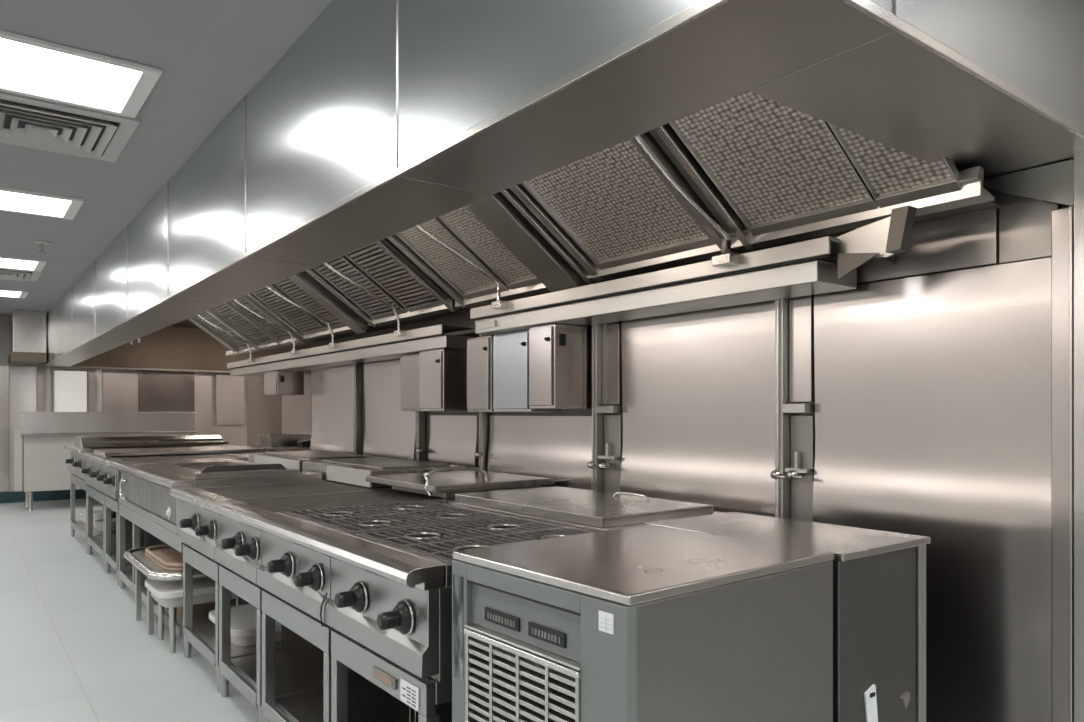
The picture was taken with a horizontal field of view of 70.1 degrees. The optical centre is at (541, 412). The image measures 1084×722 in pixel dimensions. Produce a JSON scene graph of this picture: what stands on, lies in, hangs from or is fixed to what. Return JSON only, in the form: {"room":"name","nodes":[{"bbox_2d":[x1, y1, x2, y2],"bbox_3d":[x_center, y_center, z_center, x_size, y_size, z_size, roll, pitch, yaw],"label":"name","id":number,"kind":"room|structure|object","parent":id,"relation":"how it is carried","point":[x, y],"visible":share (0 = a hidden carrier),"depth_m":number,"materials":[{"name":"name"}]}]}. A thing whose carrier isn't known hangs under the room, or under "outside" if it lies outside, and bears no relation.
{"room":"commercial kitchen","nodes":[
{"label":"commercial kitchen","id":0,"kind":"room"},
{"bbox_2d":[0,316,246,491],"bbox_3d":[-8.094,-0.050,10.994,10.000,2.700,0.100,0,0,-37],"label":"wall","id":1,"kind":"structure","parent":0,"point":[236,435],"depth_m":12.91,"materials":[{"name":"paint"}]},
{"bbox_2d":[0,366,8,490],"bbox_3d":[-8.203,0.225,10.824,1.221,1.810,0.022,0,0,-39],"label":"wall panel","id":2,"kind":"object","parent":1,"relation":"attached to","point":[4,370],"visible":1,"depth_m":11.16,"materials":[{"name":"metal"}]},
{"bbox_2d":[10,366,35,490],"bbox_3d":[-7.575,0.225,11.287,0.321,1.810,0.022,0,0,-34],"label":"wall panel","id":3,"kind":"object","parent":1,"relation":"attached to","point":[22,378],"visible":0.56,"depth_m":11.25,"materials":[{"name":"metal"}]},
{"bbox_2d":[0,489,85,502],"bbox_3d":[-7.138,1.220,11.637,7.700,0.160,0.030,0,0,-37],"label":"baseboard","id":4,"kind":"structure","parent":1,"relation":"attached to","point":[19,496],"depth_m":11.43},
{"bbox_2d":[37,367,50,411],"bbox_3d":[-7.379,0.225,11.449,0.173,1.810,0.022,0,0,-44],"label":"wall panel","id":5,"kind":"object","parent":1,"relation":"attached to","point":[43,373],"visible":0.35,"depth_m":11.45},
{"bbox_2d":[51,367,88,411],"bbox_3d":[-7.087,-0.190,11.619,0.480,0.980,0.060,0,0,-37],"label":"trim","id":6,"kind":"structure","parent":1,"relation":"attached to","point":[53,369],"depth_m":11.53,"materials":[{"name":"metal"}]},
{"bbox_2d":[54,371,86,411],"bbox_3d":[-7.092,-0.190,11.625,0.420,0.880,0.015,0,0,-37],"label":"window","id":7,"kind":"structure","parent":1,"relation":"in","point":[70,387],"depth_m":11.62,"materials":[{"name":"white"}]},
{"bbox_2d":[89,369,101,411],"bbox_3d":[-6.843,0.225,11.844,0.181,1.810,0.022,0,0,-34],"label":"wall panel","id":8,"kind":"object","parent":1,"relation":"attached to","point":[95,375],"visible":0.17,"depth_m":11.85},
{"bbox_2d":[103,369,137,411],"bbox_3d":[-6.574,0.225,12.060,0.491,1.810,0.022,0,0,-40],"label":"wall panel","id":9,"kind":"object","parent":1,"relation":"attached to","point":[120,387],"visible":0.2,"depth_m":12.06,"materials":[{"name":"metal"}]},
{"bbox_2d":[139,370,193,433],"bbox_3d":[-6.039,0.225,12.447,0.811,1.810,0.022,0,0,-35],"label":"wall panel","id":10,"kind":"object","parent":1,"relation":"attached to","point":[159,391],"visible":0.24,"depth_m":12.44,"materials":[{"name":"metal"}]},
{"bbox_2d":[194,372,211,433],"bbox_3d":[-5.611,0.225,12.792,0.271,1.810,0.022,0,0,-39],"label":"wall panel","id":11,"kind":"object","parent":1,"relation":"attached to","point":[202,381],"visible":0.45,"depth_m":12.79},
{"bbox_2d":[216,375,243,424],"bbox_3d":[-5.254,-0.220,13.024,0.462,0.840,0.022,0,0,-41],"label":"wall panel","id":12,"kind":"object","parent":1,"relation":"attached to","point":[229,389],"visible":0.9,"depth_m":13.02,"materials":[{"name":"metal"}]},
{"bbox_2d":[247,375,280,445],"bbox_3d":[-4.814,0.225,13.396,0.571,1.810,0.022,0,0,-34],"label":"wall panel","id":13,"kind":"object","parent":1,"relation":"attached to","point":[263,411],"visible":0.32,"depth_m":13.36,"materials":[{"name":"metal"}]},
{"bbox_2d":[281,375,310,433],"bbox_3d":[-4.344,0.225,13.753,0.591,1.810,0.022,0,0,-39],"label":"wall panel","id":14,"kind":"object","parent":1,"relation":"attached to","point":[295,409],"visible":0.25,"depth_m":13.75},
{"bbox_2d":[0,498,292,721],"bbox_3d":[-2.743,1.350,3.944,10.200,0.100,17.800,0,0,-37],"label":"floor","id":15,"kind":"structure","parent":0,"point":[73,647],"depth_m":4.32,"materials":[{"name":"tile"}]},
{"bbox_2d":[70,474,115,553],"bbox_3d":[-4.074,0.970,8.024,1.288,0.660,1.266,0,0,-37],"label":"stand","id":16,"kind":"object","parent":15,"relation":"on","point":[74,480],"visible":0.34,"depth_m":7.83,"materials":[{"name":"metal"}]},
{"bbox_2d":[75,518,115,536],"bbox_3d":[-4.072,1.150,8.026,1.199,0.020,1.262,0,0,-37],"label":"shelf","id":17,"kind":"object","parent":16,"relation":"attached to","point":[81,524],"depth_m":7.55,"materials":[{"name":"metal"}]},
{"bbox_2d":[63,444,235,479],"bbox_3d":[-4.061,0.487,8.034,1.474,0.304,1.286,0,0,-37],"label":"gas range","id":18,"kind":"object","parent":16,"relation":"on","point":[77,463],"visible":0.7,"depth_m":7.78,"materials":[{"name":"metal"}]},
{"bbox_2d":[75,434,228,447],"bbox_3d":[-4.141,0.287,8.201,1.360,0.094,0.828,0,0,-37],"label":"cover","id":19,"kind":"object","parent":18,"relation":"on","point":[163,439],"visible":1,"depth_m":8.02,"materials":[{"name":"metal"}]},
{"bbox_2d":[14,412,196,510],"bbox_3d":[-6.216,0.642,11.050,2.220,1.315,0.840,0,0,-37],"label":"work table","id":20,"kind":"object","parent":15,"relation":"on","point":[40,438],"depth_m":10.40,"materials":[{"name":"metal"}]},
{"bbox_2d":[20,431,196,435],"bbox_3d":[-6.192,0.286,11.069,2.160,0.028,0.840,0,0,-37],"label":"countertop","id":21,"kind":"structure","parent":20,"relation":"on","point":[183,432],"depth_m":10.69,"materials":[{"name":"metal"}]},
{"bbox_2d":[87,485,145,571],"bbox_3d":[-3.364,0.983,7.088,1.288,0.635,1.016,0,0,-37],"label":"stand","id":22,"kind":"object","parent":15,"relation":"on","point":[92,493],"visible":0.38,"depth_m":6.93,"materials":[{"name":"metal"}]},
{"bbox_2d":[93,532,144,552],"bbox_3d":[-3.362,1.150,7.090,1.199,0.020,1.012,0,0,-37],"label":"shelf","id":23,"kind":"object","parent":22,"relation":"attached to","point":[129,535],"depth_m":6.91,"materials":[{"name":"metal"}]},
{"bbox_2d":[79,452,264,491],"bbox_3d":[-3.351,0.512,7.099,1.474,0.304,1.036,0,0,-37],"label":"gas range","id":24,"kind":"object","parent":22,"relation":"on","point":[93,469],"visible":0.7,"depth_m":6.76,"materials":[{"name":"metal"}]},
{"bbox_2d":[94,446,266,455],"bbox_3d":[-3.292,0.344,7.075,1.330,0.031,0.648,0,0,-37],"label":"cover","id":25,"kind":"object","parent":24,"relation":"on","point":[220,449],"visible":1,"depth_m":6.93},
{"bbox_2d":[105,495,162,585],"bbox_3d":[-2.850,0.983,6.411,1.288,0.635,0.616,0,0,-37],"label":"stand","id":26,"kind":"object","parent":15,"relation":"on","point":[111,503],"visible":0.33,"depth_m":6.23,"materials":[{"name":"metal"}]},
{"bbox_2d":[111,553,132,566],"bbox_3d":[-2.848,1.150,6.413,1.199,0.020,0.612,0,0,-37],"label":"shelf","id":27,"kind":"object","parent":26,"relation":"attached to","point":[128,564],"depth_m":5.93,"materials":[{"name":"metal"}]},
{"bbox_2d":[96,454,247,498],"bbox_3d":[-2.837,0.512,6.422,1.474,0.304,0.636,0,0,-37],"label":"gas range","id":28,"kind":"object","parent":26,"relation":"on","point":[111,479],"visible":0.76,"depth_m":6.09,"materials":[{"name":"metal"}]},
{"bbox_2d":[124,546,207,634],"bbox_3d":[-2.096,1.079,4.686,0.672,0.441,1.044,0,0,-37],"label":"stool","id":29,"kind":"object","parent":15,"relation":"on","point":[137,557],"visible":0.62,"depth_m":4.53,"materials":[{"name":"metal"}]},
{"bbox_2d":[145,544,195,569],"bbox_3d":[-2.075,0.855,4.702,0.524,0.038,0.764,0,0,-37],"label":"serving tray","id":30,"kind":"object","parent":29,"relation":"on","point":[165,556],"visible":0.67,"depth_m":4.60,"materials":[{"name":"wood"}]},
{"bbox_2d":[119,503,240,637],"bbox_3d":[-2.247,0.983,5.162,0.738,0.634,1.996,0,0,-37],"label":"stand","id":31,"kind":"object","parent":15,"relation":"on","point":[200,611],"visible":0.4,"depth_m":4.92,"materials":[{"name":"metal"}]},
{"bbox_2d":[125,569,235,632],"bbox_3d":[-2.245,1.180,5.163,0.649,0.020,1.992,0,0,-37],"label":"shelf","id":32,"kind":"object","parent":31,"relation":"attached to","point":[200,611],"depth_m":4.60,"materials":[{"name":"metal"}]},
{"bbox_2d":[110,458,321,534],"bbox_3d":[-2.255,0.495,5.165,0.827,0.340,2.045,0,0,-37],"label":"griddle","id":33,"kind":"object","parent":31,"relation":"on","point":[145,486],"visible":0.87,"depth_m":4.69,"materials":[{"name":"metal"}]},
{"bbox_2d":[128,458,321,487],"bbox_3d":[-2.210,0.384,5.199,0.714,0.048,2.045,0,0,-37],"label":"countertop","id":34,"kind":"structure","parent":33,"relation":"on","point":[178,467],"depth_m":4.60,"materials":[{"name":"metal"}]},
{"bbox_2d":[145,577,237,652],"bbox_3d":[-1.928,1.127,4.450,0.590,0.345,0.480,0,0,-37],"label":"stool","id":35,"kind":"object","parent":15,"relation":"on","point":[169,594],"visible":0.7,"depth_m":4.23,"materials":[{"name":"white plastic"}]},
{"bbox_2d":[145,577,237,607],"bbox_3d":[-1.928,1.000,4.450,0.590,0.090,0.480,0,0,-37],"label":"tray","id":36,"kind":"object","parent":35,"relation":"on","point":[169,594],"depth_m":4.23,"materials":[{"name":"white plastic"}]},
{"bbox_2d":[183,544,283,692],"bbox_3d":[-1.197,1.000,4.233,1.288,0.600,0.686,0,0,-37],"label":"stand","id":37,"kind":"object","parent":15,"relation":"on","point":[209,632],"visible":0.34,"depth_m":3.87,"materials":[{"name":"metal"}]},
{"bbox_2d":[193,623,283,658],"bbox_3d":[-1.195,1.150,4.234,1.199,0.020,0.682,0,0,-37],"label":"shelf","id":38,"kind":"object","parent":37,"relation":"attached to","point":[206,631],"depth_m":3.82,"materials":[{"name":"metal"}]},
{"bbox_2d":[209,604,281,646],"bbox_3d":[-1.459,1.094,4.040,0.440,0.090,0.520,0,0,-37],"label":"container","id":39,"kind":"object","parent":37,"relation":"on","point":[243,617],"visible":0.48,"depth_m":3.85,"materials":[{"name":"white plastic"}]},
{"bbox_2d":[231,631,281,646],"bbox_3d":[-1.459,1.111,4.040,0.380,0.055,0.460,0,0,-37],"label":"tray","id":40,"kind":"object","parent":39,"relation":"on","point":[237,639],"depth_m":3.77,"materials":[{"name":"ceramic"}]},
{"bbox_2d":[170,481,391,559],"bbox_3d":[-1.183,0.547,4.243,1.474,0.304,0.706,0,0,-37],"label":"gas range","id":41,"kind":"object","parent":37,"relation":"on","point":[199,530],"visible":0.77,"depth_m":3.91,"materials":[{"name":"metal"}]},
{"bbox_2d":[302,457,465,487],"bbox_3d":[-0.988,0.349,4.712,0.596,0.100,1.020,0,0,-37],"label":"lid","id":42,"kind":"object","parent":41,"relation":"on","point":[354,471],"visible":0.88,"depth_m":4.46,"materials":[{"name":"metal"}]},
{"bbox_2d":[219,565,323,721],"bbox_3d":[-0.794,1.000,3.703,1.288,0.600,0.596,0,0,-37],"label":"stand","id":43,"kind":"object","parent":15,"relation":"on","point":[299,667],"visible":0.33,"depth_m":3.44,"materials":[{"name":"metal"}]},
{"bbox_2d":[231,644,323,697],"bbox_3d":[-0.793,1.150,3.705,1.199,0.020,0.592,0,0,-37],"label":"shelf","id":44,"kind":"object","parent":43,"relation":"attached to","point":[299,668],"depth_m":3.45,"materials":[{"name":"metal"}]},
{"bbox_2d":[204,489,444,583],"bbox_3d":[-0.781,0.547,3.713,1.474,0.304,0.616,0,0,-37],"label":"gas range","id":45,"kind":"object","parent":43,"relation":"on","point":[239,548],"visible":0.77,"depth_m":3.40,"materials":[{"name":"metal"}]},
{"bbox_2d":[366,467,564,498],"bbox_3d":[-0.402,0.325,3.944,0.734,0.138,0.751,0,0,-37],"label":"lid","id":46,"kind":"object","parent":45,"relation":"on","point":[443,482],"visible":0.98,"depth_m":3.74,"materials":[{"name":"metal"}]},
{"bbox_2d":[249,445,309,451],"bbox_3d":[-1.801,0.818,8.426,2.480,0.965,0.800,0,0,-37],"label":"work table","id":47,"kind":"object","parent":15,"relation":"on","point":[268,448],"visible":0.11,"depth_m":7.51,"materials":[{"name":"metal"}]},
{"bbox_2d":[257,434,310,446],"bbox_3d":[-2.621,0.278,7.960,0.490,0.114,0.390,0,0,-37],"label":"pan","id":48,"kind":"object","parent":47,"relation":"on","point":[272,440],"visible":0.68,"depth_m":7.80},
{"bbox_2d":[262,589,414,721],"bbox_3d":[-0.393,1.000,3.173,1.288,0.600,0.686,0,0,-37],"label":"stand","id":49,"kind":"object","parent":15,"relation":"on","point":[367,702],"visible":0.24,"depth_m":2.97,"materials":[{"name":"metal"}]},
{"bbox_2d":[275,679,408,721],"bbox_3d":[-0.391,1.150,3.175,1.199,0.020,0.682,0,0,-37],"label":"shelf","id":50,"kind":"object","parent":49,"relation":"attached to","point":[367,702],"depth_m":3.01,"materials":[{"name":"metal"}]},
{"bbox_2d":[245,498,517,622],"bbox_3d":[-0.379,0.547,3.184,1.474,0.304,0.706,0,0,-37],"label":"gas range","id":51,"kind":"object","parent":49,"relation":"on","point":[290,569],"visible":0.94,"depth_m":2.83,"materials":[{"name":"metal"}]},
{"bbox_2d":[331,629,451,721],"bbox_3d":[0.018,1.000,2.628,1.294,0.600,0.631,0,0,-37],"label":"stand","id":52,"kind":"object","parent":15,"relation":"on","point":[431,699],"visible":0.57,"depth_m":2.25,"materials":[{"name":"metal"}]},
{"bbox_2d":[402,687,415,706],"bbox_3d":[-0.354,0.750,2.054,0.001,0.041,0.076,0,0,-37],"label":"print","id":53,"kind":"object","parent":52,"relation":"attached to","point":[408,693],"depth_m":2.05,"materials":[{"name":"paper"}]},
{"bbox_2d":[311,516,599,681],"bbox_3d":[0.034,0.547,2.640,1.474,0.304,0.651,0,0,-37],"label":"gas range","id":54,"kind":"object","parent":52,"relation":"on","point":[391,590],"visible":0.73,"depth_m":2.22,"materials":[{"name":"metal"}]},
{"bbox_2d":[448,501,722,530],"bbox_3d":[0.204,0.389,3.093,0.655,0.010,1.160,0,0,-37],"label":"plate","id":55,"kind":"object","parent":54,"relation":"on","point":[573,524],"visible":0.24,"depth_m":2.81,"materials":[{"name":"metal"}]},
{"bbox_2d":[455,486,713,526],"bbox_3d":[0.136,0.352,3.122,0.568,0.059,0.950,0,0,-37],"label":"flat cover","id":56,"kind":"object","parent":55,"relation":"on","point":[581,506],"visible":1,"depth_m":2.94,"materials":[{"name":"metal"}]},
{"bbox_2d":[452,525,833,721],"bbox_3d":[0.243,0.820,1.896,0.732,0.960,0.606,0,0,-39],"label":"refrigerator","id":57,"kind":"object","parent":15,"relation":"on","point":[646,623],"visible":1,"depth_m":1.69,"materials":[{"name":"grey metal"}]},
{"bbox_2d":[487,612,514,627],"bbox_3d":[-0.093,0.471,1.760,0.002,0.014,0.103,0,0,-39],"label":"print","id":58,"kind":"object","parent":57,"relation":"on","point":[494,616],"depth_m":1.76},
{"bbox_2d":[464,624,581,721],"bbox_3d":[-0.045,0.625,1.698,0.049,0.238,0.409,0,0,-37],"label":"grille","id":59,"kind":"object","parent":57,"relation":"attached to","point":[510,676],"depth_m":1.70,"materials":[{"name":"metal"}]},
{"bbox_2d":[532,627,559,643],"bbox_3d":[0.008,0.471,1.636,0.002,0.014,0.093,0,0,-39],"label":"print","id":60,"kind":"object","parent":57,"relation":"on","point":[543,634],"depth_m":1.64},
{"bbox_2d":[645,512,930,721],"bbox_3d":[0.703,0.823,2.295,0.435,0.955,0.685,0,0,-37],"label":"base cabinet","id":61,"kind":"object","parent":15,"relation":"on","point":[879,577],"visible":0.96,"depth_m":2.06,"materials":[{"name":"metal"}]},
{"bbox_2d":[1051,205,1073,721],"bbox_3d":[1.428,0.372,2.106,0.078,1.855,0.056,0,0,-37],"label":"post","id":62,"kind":"object","parent":15,"relation":"on","point":[1062,219],"visible":0.87,"depth_m":2.09,"materials":[{"name":"metal"}]},
{"bbox_3d":[-1.653,0.850,5.610,0.650,0.900,2.025,0,0,-37],"label":"countertop","id":63,"kind":"structure","parent":15,"relation":"on","visible":0},
{"bbox_2d":[248,450,379,469],"bbox_3d":[-1.659,0.347,5.596,0.596,0.103,1.080,0,0,-37],"label":"lid","id":64,"kind":"object","parent":63,"relation":"on","point":[288,459],"visible":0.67,"depth_m":5.38,"materials":[{"name":"metal"}]},
{"bbox_2d":[0,0,331,315],"bbox_3d":[-2.743,-1.450,3.944,10.200,0.100,17.800,0,0,-37],"label":"ceiling","id":65,"kind":"structure","parent":0,"point":[210,55],"depth_m":3.42,"materials":[{"name":"paint"}]},
{"bbox_2d":[0,289,28,298],"bbox_3d":[-6.534,-1.389,8.725,1.200,0.019,0.600,0,0,-37],"label":"recessed light","id":66,"kind":"object","parent":65,"relation":"in","point":[10,293],"visible":1,"depth_m":8.99,"materials":[{"name":"white plastic"}]},
{"bbox_2d":[0,268,41,280],"bbox_3d":[-5.376,-1.380,7.645,0.680,0.038,0.680,0,0,-37],"label":"ceiling vent","id":67,"kind":"object","parent":65,"relation":"in","point":[6,274],"visible":0.99,"depth_m":7.72,"materials":[{"name":"metal"}]},
{"bbox_2d":[0,256,46,271],"bbox_3d":[-5.192,-1.389,6.956,1.200,0.019,0.600,0,0,-37],"label":"recessed light","id":68,"kind":"object","parent":65,"relation":"in","point":[7,262],"visible":1,"depth_m":7.19,"materials":[{"name":"white plastic"}]},
{"bbox_2d":[0,258,36,269],"bbox_3d":[-5.204,-1.393,6.947,1.100,0.006,0.530,0,0,-37],"label":"diffuser","id":69,"kind":"object","parent":68,"relation":"attached to","point":[17,264],"depth_m":7.24,"materials":[{"name":"white"}]},
{"bbox_2d":[8,309,46,364],"bbox_3d":[-7.247,-1.049,10.870,0.400,0.698,0.920,0,0,-37],"label":"box","id":70,"kind":"object","parent":65,"relation":"attached to","point":[27,328],"visible":1,"depth_m":10.53,"materials":[{"name":"metal"}]},
{"bbox_2d":[0,187,83,219],"bbox_3d":[-3.650,-1.389,4.925,1.200,0.019,0.600,0,0,-37],"label":"recessed light","id":71,"kind":"object","parent":65,"relation":"in","point":[11,200],"visible":1,"depth_m":5.13,"materials":[{"name":"white plastic"}]},
{"bbox_2d":[0,191,70,215],"bbox_3d":[-3.662,-1.393,4.916,1.100,0.006,0.530,0,0,-37],"label":"diffuser","id":72,"kind":"object","parent":71,"relation":"attached to","point":[9,201],"depth_m":5.15,"materials":[{"name":"white"}]},
{"bbox_2d":[0,91,139,161],"bbox_3d":[-2.428,-1.380,3.744,0.740,0.038,0.740,0,0,-37],"label":"ceiling vent","id":73,"kind":"object","parent":65,"relation":"in","point":[25,121],"visible":1,"depth_m":3.74,"materials":[{"name":"metal"}]},
{"bbox_2d":[0,30,161,117],"bbox_3d":[-2.205,-1.389,3.021,1.200,0.019,0.600,0,0,-37],"label":"recessed light","id":74,"kind":"object","parent":65,"relation":"in","point":[29,66],"visible":1,"depth_m":3.19,"materials":[{"name":"white plastic"}]},
{"bbox_2d":[42,0,1083,374],"bbox_3d":[-1.842,-0.972,7.478,4.093,0.854,12.720,0,0,-37],"label":"exhaust hood","id":75,"kind":"object","parent":65,"relation":"attached to","point":[505,130],"visible":0.97,"depth_m":2.36,"materials":[{"name":"metal"}]},
{"bbox_2d":[227,324,474,376],"bbox_3d":[-1.775,-0.435,6.122,0.225,0.130,4.300,0,0,-37],"label":"shelf","id":76,"kind":"object","parent":75,"relation":"attached to","point":[393,349],"visible":0.92,"depth_m":5.27,"materials":[{"name":"metal"}]},
{"bbox_2d":[198,314,255,361],"bbox_3d":[-2.931,-0.788,6.844,0.746,0.645,0.082,0,0,-35],"label":"pipe","id":77,"kind":"object","parent":76,"relation":"attached to","point":[250,359],"visible":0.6,"depth_m":6.95,"materials":[{"name":"silver metal"}]},
{"bbox_2d":[234,299,299,354],"bbox_3d":[-2.252,-0.788,5.951,0.747,0.645,0.092,0,0,-35],"label":"pipe","id":78,"kind":"object","parent":76,"relation":"attached to","point":[294,351],"visible":0.58,"depth_m":6.05,"materials":[{"name":"silver metal"}]},
{"bbox_2d":[264,370,303,395],"bbox_3d":[-2.302,-0.265,6.893,0.251,0.210,0.336,0,0,-37],"label":"control box","id":79,"kind":"object","parent":76,"relation":"attached to","point":[278,382],"visible":1,"depth_m":6.77,"materials":[{"name":"metal"}]},
{"bbox_2d":[266,286,338,347],"bbox_3d":[-1.779,-0.788,5.327,0.747,0.645,0.106,0,0,-35],"label":"pipe","id":80,"kind":"object","parent":76,"relation":"attached to","point":[333,344],"visible":0.61,"depth_m":5.41,"materials":[{"name":"silver metal"}]},
{"bbox_2d":[323,262,405,336],"bbox_3d":[-1.154,-0.788,4.504,0.747,0.645,0.099,0,0,-35],"label":"pipe","id":81,"kind":"object","parent":76,"relation":"attached to","point":[399,333],"visible":0.54,"depth_m":4.60,"materials":[{"name":"silver metal"}]},
{"bbox_2d":[241,200,999,354],"bbox_3d":[-0.929,-0.605,5.120,0.110,0.008,7.320,0,0,-37],"label":"shelf","id":82,"kind":"object","parent":75,"relation":"attached to","point":[985,205],"depth_m":3.14,"materials":[{"name":"metal"}]},
{"bbox_2d":[470,236,856,334],"bbox_3d":[0.357,-0.480,3.284,0.260,0.130,2.080,0,0,-37],"label":"shelf","id":83,"kind":"object","parent":75,"relation":"attached to","point":[794,269],"visible":0.85,"depth_m":2.90,"materials":[{"name":"metal"}]},
{"bbox_2d":[416,224,507,309],"bbox_3d":[-0.480,-0.804,3.601,0.695,0.589,0.107,0,0,-34],"label":"pipe","id":84,"kind":"object","parent":83,"relation":"attached to","point":[499,304],"visible":0.55,"depth_m":3.68,"materials":[{"name":"silver metal"}]},
{"bbox_2d":[633,135,737,267],"bbox_3d":[0.378,-0.810,2.478,0.739,0.600,0.080,0,0,-37],"label":"pipe","id":85,"kind":"object","parent":83,"relation":"attached to","point":[725,259],"visible":0.63,"depth_m":2.60,"materials":[{"name":"silver metal"}]},
{"bbox_2d":[835,205,916,278],"bbox_3d":[1.075,-0.502,2.379,0.290,0.175,0.260,0,0,-37],"label":"bracket","id":86,"kind":"object","parent":83,"relation":"attached to","point":[885,238],"visible":0.96,"depth_m":2.31,"materials":[{"name":"metal"}]},
{"bbox_2d":[311,204,1068,469],"bbox_3d":[1.236,-0.050,2.539,0.120,2.700,10.550,0,0,-37],"label":"wall","id":87,"kind":"structure","parent":0,"point":[463,319],"depth_m":4.70,"materials":[{"name":"metal"}]},
{"bbox_2d":[310,350,352,453],"bbox_3d":[-1.710,0.395,6.297,0.039,1.770,0.900,0,0,-38],"label":"wall panel","id":88,"kind":"object","parent":87,"relation":"attached to","point":[332,387],"visible":0.34,"depth_m":6.27,"materials":[{"name":"metal"}]},
{"bbox_2d":[353,363,360,453],"bbox_3d":[-1.403,0.370,5.859,0.060,1.820,0.030,0,0,-37],"label":"wall post","id":89,"kind":"object","parent":87,"relation":"attached to","point":[356,367],"visible":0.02,"depth_m":5.85,"materials":[{"name":"metal"}]},
{"bbox_2d":[363,340,415,459],"bbox_3d":[-1.088,0.395,5.477,0.039,1.770,0.800,0,0,-38],"label":"wall panel","id":90,"kind":"object","parent":87,"relation":"attached to","point":[390,432],"visible":0.31,"depth_m":5.48,"materials":[{"name":"metal"}]},
{"bbox_2d":[401,354,419,410],"bbox_3d":[-0.725,-0.188,4.832,0.229,0.355,0.346,0,0,-37],"label":"control box","id":91,"kind":"object","parent":87,"relation":"attached to","point":[409,363],"visible":0.33,"depth_m":4.80,"materials":[{"name":"metal"}]},
{"bbox_2d":[416,338,424,460],"bbox_3d":[-0.798,0.370,5.062,0.060,1.820,0.030,0,0,-37],"label":"wall post","id":92,"kind":"object","parent":87,"relation":"attached to","point":[420,415],"visible":0.02,"depth_m":5.05,"materials":[{"name":"metal"}]},
{"bbox_2d":[419,349,467,410],"bbox_3d":[-0.549,-0.188,4.551,0.289,0.355,0.286,0,0,-37],"label":"control box","id":93,"kind":"object","parent":87,"relation":"attached to","point":[442,372],"visible":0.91,"depth_m":4.43,"materials":[{"name":"metal"}]},
{"bbox_2d":[428,415,478,467],"bbox_3d":[-0.556,0.647,4.776,0.032,1.265,0.560,0,0,-37],"label":"wall panel","id":94,"kind":"object","parent":87,"relation":"attached to","point":[453,438],"visible":0.27,"depth_m":4.75,"materials":[{"name":"metal"}]},
{"bbox_2d":[467,335,493,411],"bbox_3d":[-0.271,-0.208,4.235,0.229,0.407,0.246,0,0,-37],"label":"control box","id":95,"kind":"object","parent":87,"relation":"attached to","point":[479,349],"visible":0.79,"depth_m":4.15,"materials":[{"name":"metal"}]},
{"bbox_2d":[479,319,488,470],"bbox_3d":[-0.339,0.370,4.457,0.060,1.820,0.030,0,0,-37],"label":"wall post","id":96,"kind":"object","parent":87,"relation":"attached to","point":[483,416],"visible":0.11,"depth_m":4.44,"materials":[{"name":"metal"}]},
{"bbox_2d":[493,330,561,411],"bbox_3d":[-0.087,-0.208,3.992,0.229,0.407,0.336,0,0,-37],"label":"control box","id":97,"kind":"object","parent":87,"relation":"attached to","point":[510,350],"visible":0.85,"depth_m":3.92,"materials":[{"name":"metal"}]},
{"bbox_2d":[488,416,591,489],"bbox_3d":[-0.024,0.647,4.075,0.032,1.265,0.920,0,0,-37],"label":"wall panel","id":98,"kind":"object","parent":87,"relation":"attached to","point":[554,447],"visible":0.25,"depth_m":4.02,"materials":[{"name":"metal"}]},
{"bbox_2d":[529,324,591,408],"bbox_3d":[0.092,-0.216,3.707,0.289,0.392,0.206,0,0,-37],"label":"wall cabinet","id":99,"kind":"object","parent":87,"relation":"attached to","point":[560,355],"visible":0.9,"depth_m":3.62,"materials":[{"name":"metal"}]},
{"bbox_2d":[592,324,603,491],"bbox_3d":[0.261,0.370,3.667,0.060,1.820,0.035,0,0,-37],"label":"wall post","id":100,"kind":"object","parent":87,"relation":"attached to","point":[597,418],"visible":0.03,"depth_m":3.65,"materials":[{"name":"metal"}]},
{"bbox_2d":[596,321,621,492],"bbox_3d":[0.311,0.350,3.606,0.056,1.700,0.117,0,0,-37],"label":"wall post","id":101,"kind":"object","parent":87,"relation":"attached to","point":[611,332],"visible":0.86,"depth_m":3.60,"materials":[{"name":"metal"}]},
{"bbox_2d":[620,300,774,516],"bbox_3d":[0.628,0.390,3.216,0.039,1.780,0.855,0,0,-38],"label":"wall panel","id":102,"kind":"object","parent":87,"relation":"attached to","point":[698,387],"visible":0.38,"depth_m":3.16,"materials":[{"name":"metal"}]},
{"bbox_2d":[775,298,790,518],"bbox_3d":[0.884,0.370,2.846,0.060,1.820,0.035,0,0,-37],"label":"wall post","id":103,"kind":"object","parent":87,"relation":"attached to","point":[782,420],"visible":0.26,"depth_m":2.83,"materials":[{"name":"metal"}]},
{"bbox_2d":[783,295,813,521],"bbox_3d":[0.927,0.350,2.795,0.056,1.700,0.092,0,0,-37],"label":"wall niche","id":104,"kind":"object","parent":87,"relation":"attached to","point":[800,308],"visible":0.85,"depth_m":2.80,"materials":[{"name":"metal"}]},
{"bbox_2d":[820,208,997,283],"bbox_3d":[1.152,-0.580,2.506,0.018,0.280,0.600,0,0,-37],"label":"wall panel","id":105,"kind":"object","parent":87,"relation":"attached to","point":[971,239],"visible":0.38,"depth_m":2.38,"materials":[{"name":"metal"}]},
{"bbox_2d":[813,257,1050,721],"bbox_3d":[1.205,0.422,2.456,0.039,1.715,0.765,0,0,-38],"label":"wall panel","id":106,"kind":"object","parent":87,"relation":"attached to","point":[933,391],"visible":0.71,"depth_m":2.36,"materials":[{"name":"metal"}]},
{"bbox_2d":[999,200,1058,262],"bbox_3d":[1.390,-0.580,2.210,0.018,0.280,0.150,0,0,-37],"label":"wall panel","id":107,"kind":"object","parent":87,"relation":"attached to","point":[1024,228],"visible":0.48,"depth_m":2.21,"materials":[{"name":"metal"}]},
{"bbox_2d":[1074,149,1083,721],"bbox_3d":[2.041,0.305,1.282,0.116,1.990,1.975,0,0,-37],"label":"wall pier","id":108,"kind":"object","parent":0,"point":[1078,155],"visible":1,"depth_m":2.02,"materials":[{"name":"metal"}]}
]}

